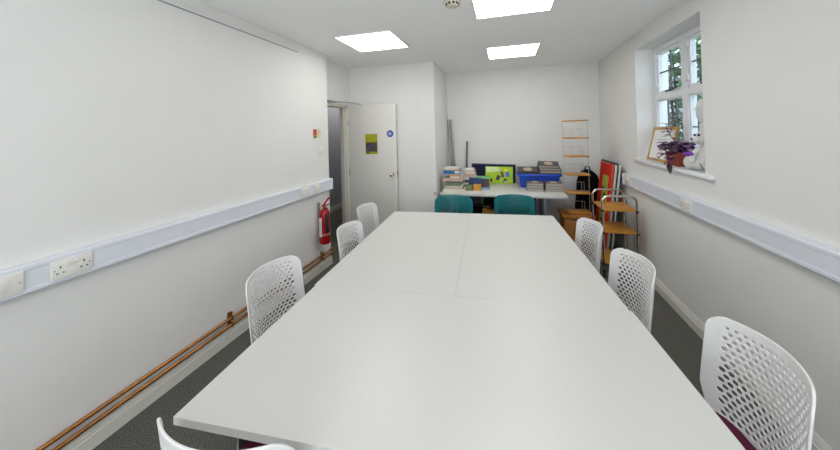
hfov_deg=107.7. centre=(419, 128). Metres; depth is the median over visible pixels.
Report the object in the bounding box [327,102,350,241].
door frame
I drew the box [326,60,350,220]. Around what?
wall
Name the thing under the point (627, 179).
power socket
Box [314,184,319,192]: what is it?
fused spur
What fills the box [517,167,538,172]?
book
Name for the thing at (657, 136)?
framed certificate
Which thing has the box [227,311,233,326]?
clip
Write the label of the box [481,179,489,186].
book
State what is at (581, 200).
bag
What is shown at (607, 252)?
shelf
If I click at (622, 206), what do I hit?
shelf
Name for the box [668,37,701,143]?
shrub
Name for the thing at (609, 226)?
shelf
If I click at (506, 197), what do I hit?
chair
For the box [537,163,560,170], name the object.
book
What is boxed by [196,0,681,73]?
ceiling
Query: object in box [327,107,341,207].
wall
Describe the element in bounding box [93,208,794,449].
floor
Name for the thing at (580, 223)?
chair
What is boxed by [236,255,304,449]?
chair
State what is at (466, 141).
metal pole
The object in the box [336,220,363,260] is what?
chair
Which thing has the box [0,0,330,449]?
wall
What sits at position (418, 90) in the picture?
wall
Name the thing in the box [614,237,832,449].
baseboard
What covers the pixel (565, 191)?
shelf
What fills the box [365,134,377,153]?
poster
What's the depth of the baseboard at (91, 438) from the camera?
1.88 m
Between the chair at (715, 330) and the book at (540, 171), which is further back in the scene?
the book at (540, 171)
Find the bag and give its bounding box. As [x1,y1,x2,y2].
[575,166,598,219]
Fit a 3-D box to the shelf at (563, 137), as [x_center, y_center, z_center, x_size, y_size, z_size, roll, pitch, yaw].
[1.994,0.116,3.945,0.290,0.016,0.200,-2,-1,16]
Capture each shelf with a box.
[460,197,535,214]
[562,119,588,121]
[563,137,588,138]
[563,155,589,156]
[564,172,590,175]
[564,190,590,193]
[564,208,591,213]
[593,201,635,211]
[595,249,635,265]
[597,221,636,234]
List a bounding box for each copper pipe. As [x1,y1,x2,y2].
[36,246,332,449]
[52,251,333,449]
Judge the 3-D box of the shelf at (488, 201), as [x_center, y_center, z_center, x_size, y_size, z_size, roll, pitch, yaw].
[1.154,1.258,4.586,1.060,0.646,0.420,-2,-1,16]
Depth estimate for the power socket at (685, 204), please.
2.32 m
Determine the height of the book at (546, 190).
0.036 m
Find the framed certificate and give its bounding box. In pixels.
[647,127,679,162]
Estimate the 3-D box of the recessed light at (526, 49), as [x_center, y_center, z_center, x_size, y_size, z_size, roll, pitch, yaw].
[1.145,-0.961,3.811,0.604,0.014,0.604,-2,-1,16]
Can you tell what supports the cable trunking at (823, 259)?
attached to the wall at (771, 68)
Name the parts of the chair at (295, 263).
backrest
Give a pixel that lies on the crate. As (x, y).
(523, 178)
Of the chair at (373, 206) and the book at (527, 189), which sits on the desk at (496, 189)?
the book at (527, 189)
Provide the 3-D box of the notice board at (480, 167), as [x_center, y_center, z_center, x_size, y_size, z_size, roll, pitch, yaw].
[1.167,0.706,4.880,0.698,0.322,0.068,-2,-1,16]
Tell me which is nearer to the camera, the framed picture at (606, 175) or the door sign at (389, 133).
the framed picture at (606, 175)
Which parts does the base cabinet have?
door panel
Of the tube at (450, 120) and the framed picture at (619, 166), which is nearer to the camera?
the framed picture at (619, 166)
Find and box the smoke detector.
[444,0,459,8]
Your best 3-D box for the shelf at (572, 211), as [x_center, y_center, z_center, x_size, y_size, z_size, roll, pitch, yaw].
[2.018,1.057,3.937,0.290,0.016,0.200,-2,-1,16]
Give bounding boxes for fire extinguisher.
[317,197,330,244]
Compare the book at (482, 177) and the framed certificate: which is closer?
the framed certificate
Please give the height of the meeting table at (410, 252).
0.730 m
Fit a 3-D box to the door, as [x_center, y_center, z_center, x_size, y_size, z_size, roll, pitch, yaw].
[-0.745,0.615,4.116,0.750,1.999,0.616,-2,-1,16]
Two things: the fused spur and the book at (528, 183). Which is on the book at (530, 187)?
the book at (528, 183)
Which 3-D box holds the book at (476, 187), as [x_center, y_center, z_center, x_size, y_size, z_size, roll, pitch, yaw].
[0.808,0.822,4.320,0.110,0.072,0.140,-2,-1,12]
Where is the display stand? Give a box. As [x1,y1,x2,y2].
[562,119,591,213]
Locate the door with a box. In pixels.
[327,100,398,240]
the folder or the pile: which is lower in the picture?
the folder
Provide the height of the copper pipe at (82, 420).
0.027 m
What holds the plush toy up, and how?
on the windowsill
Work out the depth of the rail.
2.38 m
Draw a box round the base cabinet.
[558,208,595,254]
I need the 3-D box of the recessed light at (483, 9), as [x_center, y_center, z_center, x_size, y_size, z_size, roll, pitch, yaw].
[0.696,-0.964,2.289,0.604,0.014,0.604,-2,-1,16]
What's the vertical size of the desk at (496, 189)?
0.730 m
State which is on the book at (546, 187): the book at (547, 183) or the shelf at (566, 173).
the book at (547, 183)
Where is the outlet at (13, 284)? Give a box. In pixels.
[0,271,23,299]
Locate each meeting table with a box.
[173,285,745,449]
[315,211,468,295]
[455,213,628,310]
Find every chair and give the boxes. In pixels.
[157,417,294,449]
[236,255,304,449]
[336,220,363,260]
[356,202,378,238]
[435,195,472,212]
[494,194,534,214]
[575,217,602,272]
[608,248,655,333]
[700,316,815,449]
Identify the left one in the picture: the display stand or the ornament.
the display stand
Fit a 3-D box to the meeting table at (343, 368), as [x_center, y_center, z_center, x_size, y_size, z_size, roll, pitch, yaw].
[0.119,1.212,1.155,1.577,0.730,0.805,-2,-1,12]
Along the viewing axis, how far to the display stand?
3.93 m
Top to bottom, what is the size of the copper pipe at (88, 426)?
0.027 m
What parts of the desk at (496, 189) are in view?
leg, leg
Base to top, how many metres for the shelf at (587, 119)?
0.016 m
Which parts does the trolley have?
hoop frame, hoop frame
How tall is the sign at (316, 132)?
0.104 m
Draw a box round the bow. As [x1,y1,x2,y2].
[683,151,693,155]
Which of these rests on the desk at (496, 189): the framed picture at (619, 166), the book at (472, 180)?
the book at (472, 180)
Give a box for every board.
[471,163,515,182]
[485,166,512,183]
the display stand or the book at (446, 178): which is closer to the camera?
the display stand
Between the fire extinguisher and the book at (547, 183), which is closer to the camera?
the fire extinguisher
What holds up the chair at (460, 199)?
on the floor
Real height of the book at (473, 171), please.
0.050 m
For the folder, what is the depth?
4.45 m
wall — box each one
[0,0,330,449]
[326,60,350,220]
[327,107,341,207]
[349,61,449,212]
[446,62,600,222]
[598,0,839,449]
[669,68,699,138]
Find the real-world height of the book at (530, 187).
0.036 m
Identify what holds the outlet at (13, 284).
attached to the cable trunking at (112, 251)
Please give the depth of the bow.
2.38 m
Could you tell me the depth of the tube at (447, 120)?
5.12 m
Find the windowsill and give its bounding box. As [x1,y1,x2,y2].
[634,159,714,180]
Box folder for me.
[482,206,494,213]
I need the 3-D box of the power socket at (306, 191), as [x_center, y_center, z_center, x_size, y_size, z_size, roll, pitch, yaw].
[-1.197,0.662,3.209,0.014,0.087,0.145,-2,-1,16]
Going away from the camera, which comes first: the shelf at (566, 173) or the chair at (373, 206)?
the chair at (373, 206)
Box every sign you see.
[313,129,320,137]
[387,130,392,136]
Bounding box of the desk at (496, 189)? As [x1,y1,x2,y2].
[440,182,567,215]
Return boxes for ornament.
[694,99,702,157]
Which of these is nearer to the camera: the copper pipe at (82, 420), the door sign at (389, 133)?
the copper pipe at (82, 420)
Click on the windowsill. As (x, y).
(699, 173)
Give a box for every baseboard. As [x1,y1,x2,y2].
[60,255,332,449]
[330,203,341,212]
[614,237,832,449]
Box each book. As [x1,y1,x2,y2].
[443,169,461,173]
[443,176,463,181]
[443,187,465,190]
[444,166,459,169]
[445,183,462,185]
[445,184,463,187]
[464,172,476,176]
[465,169,475,173]
[466,185,472,190]
[469,177,481,184]
[473,184,480,190]
[476,176,489,178]
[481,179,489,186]
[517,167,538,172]
[526,181,543,185]
[526,185,543,188]
[526,188,543,191]
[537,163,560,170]
[537,166,562,173]
[538,161,558,167]
[544,181,562,185]
[544,184,562,188]
[544,187,562,191]
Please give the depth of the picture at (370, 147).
4.38 m
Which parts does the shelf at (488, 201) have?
shelf, shelf, panel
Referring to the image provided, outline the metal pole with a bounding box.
[466,141,467,167]
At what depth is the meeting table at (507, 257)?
1.87 m
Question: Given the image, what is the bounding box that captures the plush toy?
[683,122,704,169]
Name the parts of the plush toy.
leg, arm, arm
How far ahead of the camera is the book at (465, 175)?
4.53 m
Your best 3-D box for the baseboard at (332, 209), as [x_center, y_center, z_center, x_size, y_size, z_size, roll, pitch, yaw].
[-2.089,1.621,4.988,0.018,0.100,5.300,-2,-1,16]
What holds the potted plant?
on the windowsill
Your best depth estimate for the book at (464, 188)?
4.30 m
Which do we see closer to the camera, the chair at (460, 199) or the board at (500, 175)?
the chair at (460, 199)
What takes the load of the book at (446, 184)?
on the book at (462, 185)
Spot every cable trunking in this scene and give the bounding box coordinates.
[0,178,332,302]
[622,173,839,282]
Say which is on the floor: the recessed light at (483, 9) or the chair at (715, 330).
the chair at (715, 330)
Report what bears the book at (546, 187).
on the book at (546, 190)
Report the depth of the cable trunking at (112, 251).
1.82 m
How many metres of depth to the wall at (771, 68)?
1.75 m
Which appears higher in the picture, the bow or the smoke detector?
the smoke detector
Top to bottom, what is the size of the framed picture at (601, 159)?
1.130 m
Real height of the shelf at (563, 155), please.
0.016 m
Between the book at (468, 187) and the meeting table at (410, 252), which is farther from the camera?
the book at (468, 187)
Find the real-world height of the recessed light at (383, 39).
0.014 m
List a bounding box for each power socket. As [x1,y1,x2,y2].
[50,251,91,281]
[301,187,309,197]
[625,176,630,185]
[680,197,691,212]
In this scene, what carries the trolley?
on the floor
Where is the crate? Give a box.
[516,170,561,187]
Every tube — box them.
[447,120,455,210]
[450,120,457,211]
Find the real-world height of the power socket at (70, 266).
0.088 m
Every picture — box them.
[366,143,376,151]
[595,161,614,248]
[601,159,618,249]
[606,165,616,249]
[611,165,620,249]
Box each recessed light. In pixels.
[333,29,409,51]
[471,0,554,19]
[486,42,540,59]
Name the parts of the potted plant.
stem, pot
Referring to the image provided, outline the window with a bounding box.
[653,24,702,157]
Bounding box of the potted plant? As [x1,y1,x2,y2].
[650,115,698,173]
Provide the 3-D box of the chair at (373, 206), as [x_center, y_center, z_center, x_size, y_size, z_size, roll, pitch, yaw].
[-0.376,1.188,3.074,0.475,0.826,0.470,-2,-1,16]
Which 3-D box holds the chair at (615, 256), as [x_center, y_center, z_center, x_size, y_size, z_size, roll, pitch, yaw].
[1.036,1.138,1.733,0.475,0.826,0.470,-2,-1,8]
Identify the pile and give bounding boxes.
[520,173,556,173]
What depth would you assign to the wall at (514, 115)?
4.83 m
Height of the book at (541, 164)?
0.078 m
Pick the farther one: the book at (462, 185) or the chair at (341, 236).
the book at (462, 185)
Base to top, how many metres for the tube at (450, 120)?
1.748 m
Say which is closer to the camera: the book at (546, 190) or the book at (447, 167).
the book at (546, 190)
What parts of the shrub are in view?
stem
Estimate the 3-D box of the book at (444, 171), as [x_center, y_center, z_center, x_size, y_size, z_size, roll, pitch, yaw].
[0.476,0.609,4.418,0.240,0.050,0.201,-2,-1,16]
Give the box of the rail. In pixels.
[158,0,298,51]
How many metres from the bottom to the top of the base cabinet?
0.482 m
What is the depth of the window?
2.71 m
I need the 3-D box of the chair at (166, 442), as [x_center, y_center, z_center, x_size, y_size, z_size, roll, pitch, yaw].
[-0.476,1.171,0.949,0.470,0.826,0.475,-2,-1,12]
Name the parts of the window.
sash, sash, sash, sash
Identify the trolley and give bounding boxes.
[591,188,640,279]
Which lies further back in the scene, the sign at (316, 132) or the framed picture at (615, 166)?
the framed picture at (615, 166)
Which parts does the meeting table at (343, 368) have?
leg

